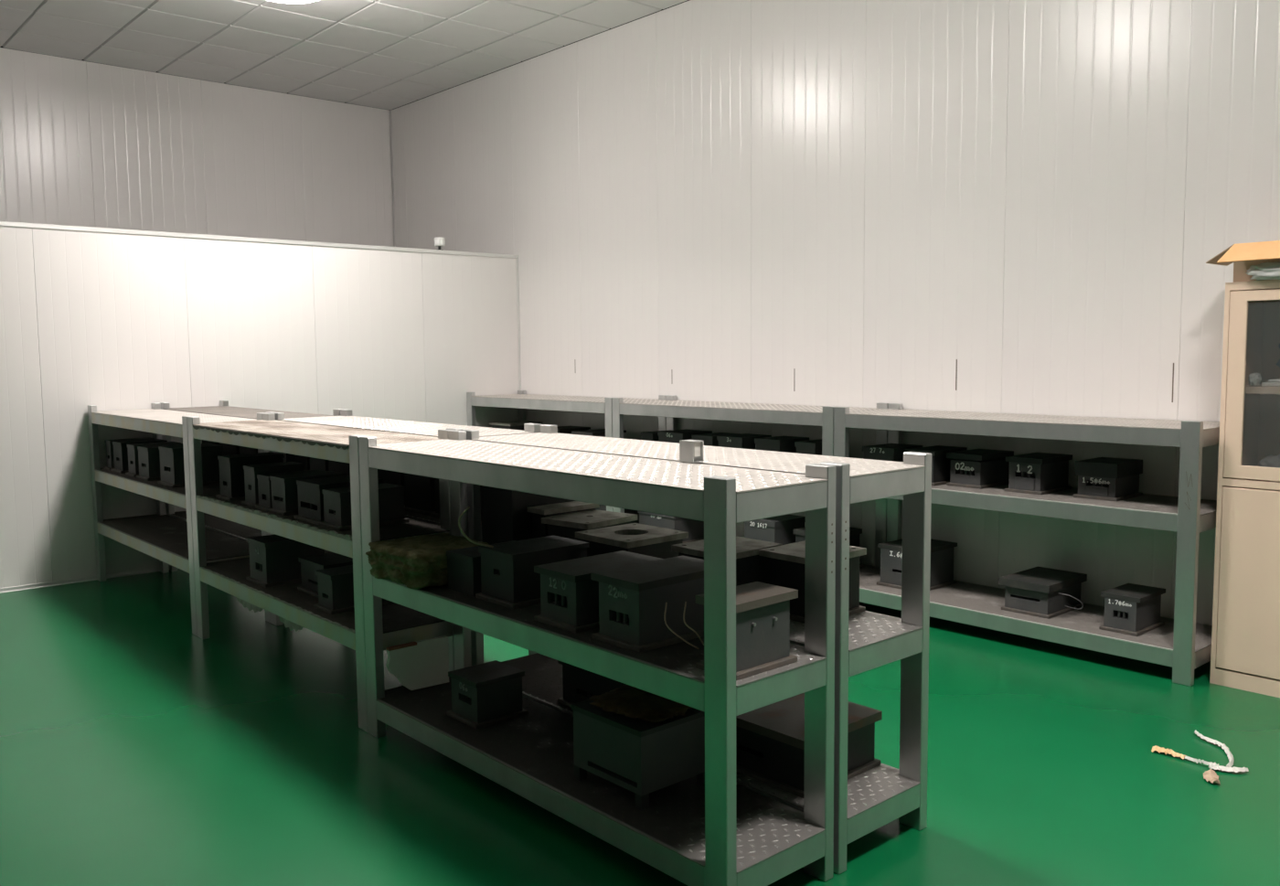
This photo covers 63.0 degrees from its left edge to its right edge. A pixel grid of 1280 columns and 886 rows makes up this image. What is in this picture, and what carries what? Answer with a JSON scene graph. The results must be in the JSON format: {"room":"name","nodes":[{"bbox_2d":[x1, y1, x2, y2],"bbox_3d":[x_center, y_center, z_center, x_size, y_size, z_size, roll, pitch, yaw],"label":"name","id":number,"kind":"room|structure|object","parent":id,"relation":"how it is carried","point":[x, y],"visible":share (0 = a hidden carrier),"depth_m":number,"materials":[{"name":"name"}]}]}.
{"room":"storage room","nodes":[
{"label":"storage room","id":0,"kind":"room"},
{"bbox_2d":[0,47,394,246],"bbox_3d":[-5.665,-1.179,8.382,8.173,4.050,0.120,-5,7,-41],"label":"wall","id":1,"kind":"structure","parent":0,"point":[83,144],"depth_m":9.53,"materials":[{"name":"white metal"}]},
{"bbox_2d":[0,225,518,588],"bbox_3d":[-4.153,-0.208,6.763,8.171,2.365,0.055,-5,7,-41],"label":"wall partition","id":2,"kind":"structure","parent":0,"point":[107,321],"depth_m":7.50,"materials":[{"name":"white"}]},
{"bbox_2d":[0,566,178,593],"bbox_3d":[-4.119,0.958,6.839,8.172,0.028,0.031,-5,7,-41],"label":"baseboard","id":3,"kind":"structure","parent":2,"relation":"attached to","point":[150,570],"depth_m":7.08,"materials":[{"name":"silver metal"}]},
{"bbox_2d":[0,221,518,258],"bbox_3d":[-4.164,-1.401,6.660,8.172,0.030,0.069,-5,7,-41],"label":"trim","id":4,"kind":"structure","parent":2,"relation":"attached to","point":[2,223],"depth_m":7.68,"materials":[{"name":"silver metal"}]},
{"bbox_2d":[434,237,445,250],"bbox_3d":[-1.695,-1.681,8.839,0.094,0.105,0.094,-5,7,-41],"label":"sensor","id":5,"kind":"object","parent":4,"relation":"on","point":[439,242],"visible":1,"depth_m":8.80,"materials":[{"name":"grey plastic"}]},
{"bbox_2d":[0,0,687,109],"bbox_3d":[-1.444,-2.874,3.438,8.173,0.100,12.660,-5,7,-41],"label":"ceiling","id":6,"kind":"structure","parent":0,"point":[382,54],"depth_m":8.30,"materials":[{"name":"grey"}]},
{"bbox_2d":[269,0,317,3],"bbox_3d":[-2.246,-2.957,6.606,0.540,0.267,0.540,-5,7,-41],"label":"ceiling lamp","id":7,"kind":"object","parent":6,"relation":"attached to","point":[279,1],"visible":1,"depth_m":6.74,"materials":[{"name":"white plastic"}]},
{"bbox_2d":[0,568,1279,885],"bbox_3d":[-1.404,1.260,3.796,8.373,0.100,12.860,-5,7,-41],"label":"floor","id":8,"kind":"structure","parent":0,"point":[137,748],"depth_m":3.80,"materials":[{"name":"green paint"}]},
{"bbox_2d":[87,402,270,636],"bbox_3d":[-2.907,0.385,6.527,0.448,1.200,1.977,-5,7,-41],"label":"shelving rack","id":9,"kind":"object","parent":8,"relation":"on","point":[165,538],"visible":0.65,"depth_m":6.40,"materials":[{"name":"grey metal"}]},
{"bbox_2d":[103,437,154,470],"bbox_3d":[-3.471,0.071,7.123,0.312,0.197,0.147,-5,7,-41],"label":"box","id":10,"kind":"object","parent":9,"relation":"on","point":[110,462],"visible":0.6,"depth_m":7.03,"materials":[{"name":"metal"}]},
{"bbox_2d":[111,438,167,473],"bbox_3d":[-3.327,0.084,6.961,0.312,0.197,0.222,-5,7,-41],"label":"box","id":11,"kind":"object","parent":9,"relation":"on","point":[120,447],"visible":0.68,"depth_m":6.85,"materials":[{"name":"metal"}]},
{"bbox_2d":[125,441,181,477],"bbox_3d":[-3.128,0.102,6.737,0.312,0.197,0.182,-5,7,-41],"label":"box","id":12,"kind":"object","parent":9,"relation":"on","point":[133,452],"visible":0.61,"depth_m":6.64,"materials":[{"name":"metal"}]},
{"bbox_2d":[136,443,182,480],"bbox_3d":[-2.965,0.115,6.555,0.312,0.198,0.232,-5,7,-41],"label":"box","id":13,"kind":"object","parent":9,"relation":"on","point":[148,455],"visible":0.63,"depth_m":6.42,"materials":[{"name":"metal"}]},
{"bbox_2d":[157,443,223,487],"bbox_3d":[-2.670,0.128,6.222,0.312,0.224,0.282,-5,7,-41],"label":"box","id":14,"kind":"object","parent":9,"relation":"on","point":[172,467],"visible":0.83,"depth_m":6.15,"materials":[{"name":"metal"}]},
{"bbox_2d":[160,400,344,571],"bbox_3d":[-2.568,0.353,6.856,0.454,1.200,1.957,-5,7,-41],"label":"shelving rack","id":15,"kind":"object","parent":8,"relation":"on","point":[226,527],"visible":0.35,"depth_m":6.88,"materials":[{"name":"grey metal"}]},
{"bbox_2d":[202,439,218,444],"bbox_3d":[-2.765,0.048,7.056,0.312,0.242,0.302,-5,7,-41],"label":"box","id":16,"kind":"object","parent":15,"relation":"on","point":[203,441],"visible":0.02,"depth_m":6.96,"materials":[{"name":"metal"}]},
{"bbox_2d":[218,442,239,455],"bbox_3d":[-2.543,0.077,6.807,0.312,0.222,0.332,-5,7,-41],"label":"box","id":17,"kind":"object","parent":15,"relation":"on","point":[228,449],"visible":0.02,"depth_m":6.68,"materials":[{"name":"metal"}]},
{"bbox_2d":[239,446,257,454],"bbox_3d":[-2.317,0.082,6.552,0.312,0.252,0.312,-5,7,-41],"label":"box","id":18,"kind":"object","parent":15,"relation":"on","point":[243,450],"visible":0.02,"depth_m":6.46,"materials":[{"name":"metal"}]},
{"bbox_2d":[286,453,294,461],"bbox_3d":[-2.092,0.112,6.299,0.312,0.232,0.332,-5,7,-41],"label":"box","id":19,"kind":"object","parent":15,"relation":"on","point":[289,457],"visible":0.02,"depth_m":6.13,"materials":[{"name":"metal"}]},
{"bbox_2d":[187,413,454,732],"bbox_3d":[-1.596,0.500,5.051,0.453,1.200,1.977,-5,7,-41],"label":"shelving rack","id":20,"kind":"object","parent":8,"relation":"on","point":[401,624],"depth_m":4.66,"materials":[{"name":"grey metal"}]},
{"bbox_2d":[216,451,283,501],"bbox_3d":[-2.053,0.173,5.527,0.312,0.222,0.192,-5,7,-41],"label":"box","id":21,"kind":"object","parent":20,"relation":"on","point":[231,472],"visible":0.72,"depth_m":5.42,"materials":[{"name":"metal"}]},
{"bbox_2d":[241,461,304,507],"bbox_3d":[-1.843,0.206,5.271,0.282,0.197,0.167,-5,7,-41],"label":"box","id":22,"kind":"object","parent":20,"relation":"on","point":[250,472],"visible":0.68,"depth_m":5.20,"materials":[{"name":"metal"}]},
{"bbox_2d":[245,533,324,587],"bbox_3d":[-1.780,0.579,5.273,0.332,0.215,0.242,-5,7,-41],"label":"box","id":23,"kind":"object","parent":20,"relation":"on","point":[273,559],"visible":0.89,"depth_m":5.17,"materials":[{"name":"metal"}]},
{"bbox_2d":[255,469,323,511],"bbox_3d":[-1.707,0.230,5.156,0.332,0.167,0.172,-5,7,-41],"label":"box","id":24,"kind":"object","parent":20,"relation":"on","point":[264,485],"visible":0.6,"depth_m":5.07,"materials":[{"name":"metal"}]},
{"bbox_2d":[267,470,345,515],"bbox_3d":[-1.594,0.237,5.029,0.332,0.172,0.192,-5,7,-41],"label":"box","id":25,"kind":"object","parent":20,"relation":"on","point":[284,496],"visible":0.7,"depth_m":4.91,"materials":[{"name":"metal"}]},
{"bbox_2d":[297,552,352,597],"bbox_3d":[-1.448,0.627,5.008,0.282,0.158,0.292,-5,7,-41],"label":"box","id":26,"kind":"object","parent":20,"relation":"on","point":[309,564],"visible":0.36,"depth_m":4.95,"materials":[{"name":"metal"}]},
{"bbox_2d":[293,475,383,524],"bbox_3d":[-1.370,0.255,4.777,0.332,0.177,0.267,-5,7,-41],"label":"box","id":27,"kind":"object","parent":20,"relation":"on","point":[309,491],"visible":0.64,"depth_m":4.67,"materials":[{"name":"metal"}]},
{"bbox_2d":[313,565,394,614],"bbox_3d":[-1.277,0.646,4.710,0.332,0.168,0.177,-5,7,-41],"label":"box","id":28,"kind":"object","parent":20,"relation":"on","point":[336,585],"visible":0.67,"depth_m":4.60,"materials":[{"name":"metal"}]},
{"bbox_2d":[319,482,409,531],"bbox_3d":[-1.214,0.277,4.603,0.332,0.160,0.197,-5,7,-41],"label":"box","id":29,"kind":"object","parent":20,"relation":"on","point":[336,501],"visible":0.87,"depth_m":4.56,"materials":[{"name":"metal"}]},
{"bbox_2d":[272,409,540,654],"bbox_3d":[-1.261,0.468,5.387,0.454,1.200,1.957,-5,7,-41],"label":"shelving rack","id":30,"kind":"object","parent":8,"relation":"on","point":[346,419],"visible":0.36,"depth_m":5.19,"materials":[{"name":"grey metal"}]},
{"bbox_2d":[294,454,309,469],"bbox_3d":[-1.803,0.137,5.975,0.312,0.212,0.202,-5,7,-41],"label":"box","id":31,"kind":"object","parent":30,"relation":"on","point":[304,460],"visible":0.02,"depth_m":5.85,"materials":[{"name":"metal"}]},
{"bbox_2d":[309,457,329,470],"bbox_3d":[-1.660,0.130,5.813,0.312,0.252,0.232,-5,7,-41],"label":"box","id":32,"kind":"object","parent":30,"relation":"on","point":[318,464],"visible":0.02,"depth_m":5.70,"materials":[{"name":"metal"}]},
{"bbox_2d":[328,459,350,475],"bbox_3d":[-1.488,0.155,5.620,0.312,0.232,0.272,-5,7,-41],"label":"box","id":33,"kind":"object","parent":30,"relation":"on","point":[333,465],"visible":0.02,"depth_m":5.51,"materials":[{"name":"metal"}]},
{"bbox_2d":[377,469,405,506],"bbox_3d":[-1.129,0.197,5.218,0.312,0.212,0.272,-5,7,-41],"label":"box","id":34,"kind":"object","parent":30,"relation":"on","point":[392,477],"visible":0.02,"depth_m":5.09,"materials":[{"name":"metal"}]},
{"bbox_2d":[430,478,481,519],"bbox_3d":[-0.764,0.224,4.807,0.312,0.222,0.252,-5,7,-41],"label":"box","id":35,"kind":"object","parent":30,"relation":"on","point":[436,514],"visible":0.12,"depth_m":4.78,"materials":[{"name":"metal"}]},
{"bbox_2d":[466,389,666,511],"bbox_3d":[-0.635,0.191,8.557,0.574,1.193,1.957,-5,7,-41],"label":"shelving rack","id":36,"kind":"object","parent":8,"relation":"on","point":[521,400],"visible":0.34,"depth_m":8.29,"materials":[{"name":"grey metal"}]},
{"bbox_2d":[489,420,543,430],"bbox_3d":[-1.071,-0.102,9.028,0.340,0.156,0.320,-5,7,-41],"label":"box","id":37,"kind":"object","parent":36,"relation":"on","point":[513,424],"visible":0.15,"depth_m":8.92,"materials":[{"name":"metal"}]},
{"bbox_2d":[557,425,590,434],"bbox_3d":[-0.614,-0.057,8.546,0.332,0.141,0.282,-5,7,-41],"label":"box","id":38,"kind":"object","parent":36,"relation":"on","point":[560,429],"visible":0.11,"depth_m":8.44,"materials":[{"name":"metal"}]},
{"bbox_2d":[571,428,626,437],"bbox_3d":[-0.321,-0.027,8.186,0.340,0.138,0.260,-5,7,-41],"label":"box","id":39,"kind":"object","parent":36,"relation":"on","point":[601,432],"visible":0.13,"depth_m":8.07,"materials":[{"name":"metal"}]},
{"bbox_2d":[595,504,639,523],"bbox_3d":[-0.251,0.516,8.190,0.352,0.298,0.402,-5,7,-41],"label":"box","id":40,"kind":"object","parent":36,"relation":"on","point":[602,506],"visible":0.02,"depth_m":8.10,"materials":[{"name":"metal"}]},
{"bbox_2d":[358,430,835,885],"bbox_3d":[-0.275,0.616,3.569,0.448,1.200,1.999,-5,7,-41],"label":"shelving rack","id":41,"kind":"object","parent":8,"relation":"on","point":[720,832],"visible":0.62,"depth_m":3.03,"materials":[{"name":"grey metal"}]},
{"bbox_2d":[385,635,448,690],"bbox_3d":[-0.899,0.901,4.236,0.273,0.196,0.023,-5,7,-41],"label":"board","id":42,"kind":"object","parent":41,"relation":"on","point":[421,664],"visible":1,"depth_m":4.23,"materials":[{"name":"white"}]},
{"bbox_2d":[365,533,489,589],"bbox_3d":[-0.807,0.448,4.055,0.382,0.141,0.442,-5,7,-41],"label":"box","id":43,"kind":"object","parent":41,"relation":"on","point":[417,562],"visible":0.71,"depth_m":3.92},
{"bbox_2d":[446,540,516,596],"bbox_3d":[-0.538,0.462,3.878,0.306,0.140,0.181,-5,7,-41],"label":"box","id":44,"kind":"object","parent":41,"relation":"on","point":[464,565],"visible":0.42,"depth_m":3.77,"materials":[{"name":"metal"}]},
{"bbox_2d":[446,660,528,729],"bbox_3d":[-0.578,0.945,3.948,0.232,0.168,0.209,-5,7,-41],"label":"box","id":45,"kind":"object","parent":41,"relation":"on","point":[488,693],"visible":1,"depth_m":3.89,"materials":[{"name":"metal"}]},
{"bbox_2d":[475,534,589,608],"bbox_3d":[-0.375,0.453,3.723,0.352,0.182,0.232,-5,7,-41],"label":"box","id":46,"kind":"object","parent":41,"relation":"on","point":[508,578],"visible":0.78,"depth_m":3.62,"materials":[{"name":"metal"}]},
{"bbox_2d":[458,506,493,547],"bbox_3d":[-0.578,0.295,3.666,0.130,0.145,0.014,1,5,13],"label":"wire","id":47,"kind":"object","parent":46,"relation":"on","point":[468,507],"visible":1,"depth_m":3.67,"materials":[{"name":"beige"}]},
{"bbox_2d":[533,550,662,633],"bbox_3d":[-0.128,0.479,3.416,0.382,0.178,0.218,-5,7,-41],"label":"box","id":48,"kind":"object","parent":41,"relation":"on","point":[569,594],"visible":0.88,"depth_m":3.30,"materials":[{"name":"metal"}]},
{"bbox_2d":[571,699,704,810],"bbox_3d":[0.004,0.956,3.320,0.298,0.243,0.335,-5,7,-41],"label":"box","id":49,"kind":"object","parent":41,"relation":"on","point":[641,757],"visible":0.84,"depth_m":3.20,"materials":[{"name":"metal"}]},
{"bbox_2d":[588,684,691,722],"bbox_3d":[0.013,0.821,3.308,0.281,0.027,0.339,-5,7,-41],"label":"rag","id":50,"kind":"object","parent":49,"relation":"on","point":[628,700],"visible":0.83,"depth_m":3.26,"materials":[{"name":"black fabric"}]},
{"bbox_2d":[591,554,703,652],"bbox_3d":[0.068,0.484,3.194,0.382,0.202,0.214,-5,7,-41],"label":"box","id":51,"kind":"object","parent":41,"relation":"on","point":[633,599],"visible":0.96,"depth_m":3.09,"materials":[{"name":"metal"}]},
{"bbox_2d":[663,602,699,649],"bbox_3d":[0.108,0.515,2.928,0.115,0.118,0.040,3,6,38],"label":"hanging wire","id":52,"kind":"object","parent":51,"relation":"attached to","point":[668,627],"visible":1,"depth_m":2.92,"materials":[{"name":"beige"}]},
{"bbox_2d":[682,601,703,645],"bbox_3d":[0.148,0.501,2.882,0.056,0.122,0.032,0,5,11],"label":"hanging wire","id":53,"kind":"object","parent":51,"relation":"attached to","point":[697,634],"visible":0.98,"depth_m":2.88,"materials":[{"name":"beige"}]},
{"bbox_2d":[679,439,703,462],"bbox_3d":[0.166,0.026,3.374,0.048,0.068,0.062,-5,7,-41],"label":"tube offcut","id":54,"kind":"object","parent":41,"relation":"on","point":[690,451],"visible":1,"depth_m":3.36,"materials":[{"name":"grey metal"}]},
{"bbox_2d":[695,581,798,680],"bbox_3d":[0.294,0.510,2.869,0.247,0.202,0.152,-5,7,-41],"label":"box","id":55,"kind":"object","parent":41,"relation":"on","point":[762,610],"visible":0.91,"depth_m":2.83,"materials":[{"name":"metal"}]},
{"bbox_2d":[461,424,931,874],"bbox_3d":[0.079,0.586,3.881,0.454,1.200,1.999,-5,7,-41],"label":"shelving rack","id":56,"kind":"object","parent":8,"relation":"on","point":[865,802],"visible":0.38,"depth_m":3.26,"materials":[{"name":"grey metal"}]},
{"bbox_2d":[480,485,570,543],"bbox_3d":[-0.484,0.311,4.453,0.332,0.340,0.262,-5,7,-41],"label":"box","id":57,"kind":"object","parent":56,"relation":"on","point":[506,517],"visible":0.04,"depth_m":4.33,"materials":[{"name":"metal"}]},
{"bbox_2d":[527,501,599,538],"bbox_3d":[-0.316,0.373,4.360,0.292,0.230,0.122,-5,7,-41],"label":"box","id":58,"kind":"object","parent":56,"relation":"on","point":[539,529],"visible":0.25,"depth_m":4.29,"materials":[{"name":"metal"}]},
{"bbox_2d":[541,509,637,540],"bbox_3d":[-0.203,0.397,4.232,0.256,0.202,0.296,4,6,40],"label":"box","id":59,"kind":"object","parent":56,"relation":"on","point":[566,525],"visible":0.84,"depth_m":4.16,"materials":[{"name":"metal"}]},
{"bbox_2d":[557,660,626,707],"bbox_3d":[-0.036,0.928,4.029,0.362,0.176,0.462,-5,7,-41],"label":"box","id":60,"kind":"object","parent":56,"relation":"on","point":[579,685],"visible":0.16,"depth_m":4.00,"materials":[{"name":"metal"}]},
{"bbox_2d":[575,522,688,558],"bbox_3d":[-0.032,0.428,3.907,0.302,0.192,0.302,-5,7,-41],"label":"box","id":61,"kind":"object","parent":56,"relation":"on","point":[635,538],"visible":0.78,"depth_m":3.83,"materials":[{"name":"metal"}]},
{"bbox_2d":[637,511,703,543],"bbox_3d":[0.231,0.595,7.653,0.332,0.223,0.412,-5,7,-41],"label":"box","id":62,"kind":"object","parent":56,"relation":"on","point":[695,528],"visible":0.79,"depth_m":7.53,"materials":[{"name":"metal"}]},
{"bbox_2d":[672,535,782,586],"bbox_3d":[0.295,0.448,3.539,0.282,0.210,0.247,-5,7,-41],"label":"box","id":63,"kind":"object","parent":56,"relation":"on","point":[751,567],"visible":0.34,"depth_m":3.47,"materials":[{"name":"metal"}]},
{"bbox_2d":[736,693,882,798],"bbox_3d":[0.499,0.969,3.472,0.392,0.181,0.447,-5,7,-41],"label":"box","id":64,"kind":"object","parent":56,"relation":"on","point":[770,739],"visible":0.58,"depth_m":3.35,"materials":[{"name":"metal"}]},
{"bbox_2d":[758,540,866,622],"bbox_3d":[0.569,0.454,3.445,0.267,0.210,0.232,-5,7,-41],"label":"box","id":65,"kind":"object","parent":56,"relation":"on","point":[785,564],"visible":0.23,"depth_m":3.40,"materials":[{"name":"metal"}]},
{"bbox_2d":[612,394,888,575],"bbox_3d":[0.681,0.306,7.078,0.574,1.193,2.005,-5,7,-41],"label":"shelving rack","id":66,"kind":"object","parent":8,"relation":"on","point":[672,409],"visible":0.33,"depth_m":6.65,"materials":[{"name":"grey metal"}]},
{"bbox_2d":[640,429,671,441],"bbox_3d":[0.158,-0.001,7.662,0.312,0.166,0.152,-5,7,-41],"label":"box","id":67,"kind":"object","parent":66,"relation":"on","point":[646,435],"visible":0.08,"depth_m":7.55,"materials":[{"name":"metal"}]},
{"bbox_2d":[657,428,712,443],"bbox_3d":[0.320,0.006,7.479,0.312,0.181,0.282,-5,7,-41],"label":"box","id":68,"kind":"object","parent":66,"relation":"on","point":[676,435],"visible":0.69,"depth_m":7.39,"materials":[{"name":"metal"}]},
{"bbox_2d":[691,432,741,446],"bbox_3d":[0.533,0.027,7.240,0.312,0.176,0.222,-5,7,-41],"label":"box","id":69,"kind":"object","parent":66,"relation":"on","point":[709,439],"visible":0.09,"depth_m":7.13,"materials":[{"name":"metal"}]},
{"bbox_2d":[716,433,771,449],"bbox_3d":[0.704,0.040,7.048,0.312,0.181,0.247,-5,7,-41],"label":"box","id":70,"kind":"object","parent":66,"relation":"on","point":[743,441],"visible":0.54,"depth_m":6.95,"materials":[{"name":"metal"}]},
{"bbox_2d":[743,514,805,544],"bbox_3d":[0.885,0.627,6.870,0.332,0.283,0.292,-5,7,-41],"label":"box","id":71,"kind":"object","parent":66,"relation":"on","point":[780,528],"visible":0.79,"depth_m":6.76,"materials":[{"name":"metal"}]},
{"bbox_2d":[754,436,809,453],"bbox_3d":[0.923,0.058,6.802,0.312,0.183,0.237,-5,7,-41],"label":"box","id":72,"kind":"object","parent":66,"relation":"on","point":[776,443],"visible":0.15,"depth_m":6.71,"materials":[{"name":"metal"}]},
{"bbox_2d":[794,438,821,455],"bbox_3d":[1.130,0.077,6.569,0.312,0.181,0.182,-5,7,-41],"label":"box","id":73,"kind":"object","parent":66,"relation":"on","point":[811,446],"visible":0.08,"depth_m":6.46,"materials":[{"name":"metal"}]},
{"bbox_2d":[793,526,863,567],"bbox_3d":[1.184,0.665,6.596,0.332,0.248,0.302,-5,7,-41],"label":"box","id":74,"kind":"object","parent":66,"relation":"on","point":[854,532],"visible":0.13,"depth_m":6.56,"materials":[{"name":"metal"}]},
{"bbox_2d":[833,403,1219,686],"bbox_3d":[2.015,0.423,5.580,0.574,1.193,2.008,-5,7,-41],"label":"shelving rack","id":75,"kind":"object","parent":8,"relation":"on","point":[1182,644],"visible":0.66,"depth_m":5.13,"materials":[{"name":"grey metal"}]},
{"bbox_2d":[862,443,922,461],"bbox_3d":[1.488,0.108,6.166,0.312,0.183,0.242,-5,7,-41],"label":"box","id":76,"kind":"object","parent":75,"relation":"on","point":[886,452],"visible":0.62,"depth_m":6.07,"materials":[{"name":"metal"}]},
{"bbox_2d":[876,538,957,590],"bbox_3d":[1.622,0.706,6.119,0.372,0.240,0.304,-5,7,-41],"label":"box","id":77,"kind":"object","parent":75,"relation":"on","point":[942,551],"visible":0.52,"depth_m":6.05,"materials":[{"name":"metal"}]},
{"bbox_2d":[905,445,967,486],"bbox_3d":[1.671,0.125,5.901,0.332,0.191,0.192,-5,7,-41],"label":"box","id":78,"kind":"object","parent":75,"relation":"on","point":[941,465],"visible":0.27,"depth_m":5.80,"materials":[{"name":"metal"}]},
{"bbox_2d":[946,448,1013,489],"bbox_3d":[1.878,0.139,5.774,0.336,0.181,0.216,-5,7,-41],"label":"box","id":79,"kind":"object","parent":75,"relation":"on","point":[974,468],"visible":0.99,"depth_m":5.69,"materials":[{"name":"metal"}]},
{"bbox_2d":[1004,452,1072,494],"bbox_3d":[2.106,0.158,5.517,0.332,0.183,0.205,-5,7,-41],"label":"box","id":80,"kind":"object","parent":75,"relation":"on","point":[1033,473],"visible":1,"depth_m":5.43,"materials":[{"name":"metal"}]},
{"bbox_2d":[999,566,1087,618],"bbox_3d":[2.129,0.787,5.522,0.410,0.173,0.275,-5,7,-41],"label":"box","id":81,"kind":"object","parent":75,"relation":"on","point":[1034,592],"visible":0.99,"depth_m":5.43,"materials":[{"name":"metal"}]},
{"bbox_2d":[1058,592,1083,609],"bbox_3d":[2.202,0.810,5.345,0.120,0.085,0.041,1,5,22],"label":"wire loop","id":82,"kind":"object","parent":81,"relation":"attached to","point":[1059,592],"visible":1,"depth_m":5.33,"materials":[{"name":"grey plastic"}]},
{"bbox_2d":[1073,457,1142,501],"bbox_3d":[2.360,0.178,5.262,0.302,0.182,0.219,-5,7,-41],"label":"box","id":83,"kind":"object","parent":75,"relation":"on","point":[1102,478],"visible":1,"depth_m":5.18,"materials":[{"name":"metal"}]},
{"bbox_2d":[1098,583,1165,636],"bbox_3d":[2.418,0.814,5.130,0.312,0.181,0.184,-5,7,-41],"label":"box","id":84,"kind":"object","parent":75,"relation":"on","point":[1131,609],"visible":1,"depth_m":5.06,"materials":[{"name":"metal"}]},
{"bbox_2d":[1151,730,1248,784],"bbox_3d":[2.093,1.156,3.871,0.304,0.022,0.433,-2,5,-12],"label":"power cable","id":85,"kind":"object","parent":8,"relation":"on","point":[1210,775],"visible":1,"depth_m":3.80,"materials":[{"name":"white plastic"}]},
{"bbox_2d":[1209,279,1279,697],"bbox_3d":[3.041,0.205,4.475,0.483,1.800,0.900,-5,7,-41],"label":"storage cabinet","id":86,"kind":"object","parent":8,"relation":"on","point":[1245,656],"visible":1,"depth_m":4.61,"materials":[{"name":"beige metal"}]},
{"bbox_2d":[1205,240,1279,282],"bbox_3d":[2.801,-0.789,4.567,0.527,0.169,0.547,-5,7,-41],"label":"cardboard box","id":87,"kind":"object","parent":86,"relation":"on","point":[1242,256],"visible":0.82,"depth_m":4.51,"materials":[{"name":"beige cardboard"}]},
{"bbox_2d":[1245,261,1279,280],"bbox_3d":[2.696,-0.728,4.406,0.081,0.076,0.261,-5,7,-41],"label":"plastic film","id":88,"kind":"object","parent":87,"relation":"in","point":[1264,271],"visible":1,"depth_m":4.42,"materials":[{"name":"white"}]},
{"bbox_2d":[1248,373,1261,386],"bbox_3d":[2.694,-0.279,4.581,0.067,0.060,0.046,-5,7,-41],"label":"bundle","id":89,"kind":"object","parent":86,"relation":"on","point":[1254,379],"visible":1,"depth_m":4.56,"materials":[{"name":"white"}]},
{"bbox_2d":[1245,384,1279,394],"bbox_3d":[3.051,-0.225,4.451,0.419,0.030,0.874,-5,7,-41],"label":"shelf","id":90,"kind":"object","parent":86,"relation":"attached to","point":[1249,389],"depth_m":4.54,"materials":[{"name":"beige metal"}]},
{"bbox_2d":[1258,454,1279,468],"bbox_3d":[2.906,0.108,4.755,0.140,0.120,0.158,-5,7,-41],"label":"plastic bag","id":91,"kind":"object","parent":86,"relation":"in","point":[1271,461],"visible":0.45,"depth_m":4.74,"materials":[{"name":"white plastic"}]},
{"bbox_2d":[1261,378,1279,386],"bbox_3d":[2.824,-0.260,4.524,0.200,0.030,0.140,4,7,44],"label":"paper stack","id":92,"kind":"object","parent":86,"relation":"on","point":[1275,382],"visible":1,"depth_m":4.52,"materials":[{"name":"white paper"}]},
{"bbox_2d":[1276,343,1279,367],"bbox_3d":[3.020,-0.398,4.656,0.119,0.277,0.328,-5,7,-41],"label":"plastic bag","id":93,"kind":"object","parent":86,"relation":"on","point":[1278,362],"visible":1,"depth_m":4.76,"materials":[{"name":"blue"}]},
{"bbox_2d":[391,0,1279,625],"bbox_3d":[1.677,-1.074,6.356,0.122,4.050,12.660,-5,7,-41],"label":"wall","id":94,"kind":"structure","parent":0,"point":[1017,207],"depth_m":6.36,"materials":[{"name":"white metal"}]},
{"bbox_2d":[390,109,395,246],"bbox_3d":[-2.569,-1.438,11.028,0.011,4.050,0.011,-5,7,-41],"label":"trim","id":95,"kind":"structure","parent":94,"relation":"attached to","point":[390,110],"depth_m":10.91,"materials":[{"name":"white metal"}]},
{"bbox_2d":[516,258,521,390],"bbox_3d":[-1.094,-0.484,9.443,0.021,2.335,0.036,-5,7,-41],"label":"trim","id":96,"kind":"structure","parent":94,"relation":"attached to","point":[517,276],"depth_m":9.38,"materials":[{"name":"silver metal"}]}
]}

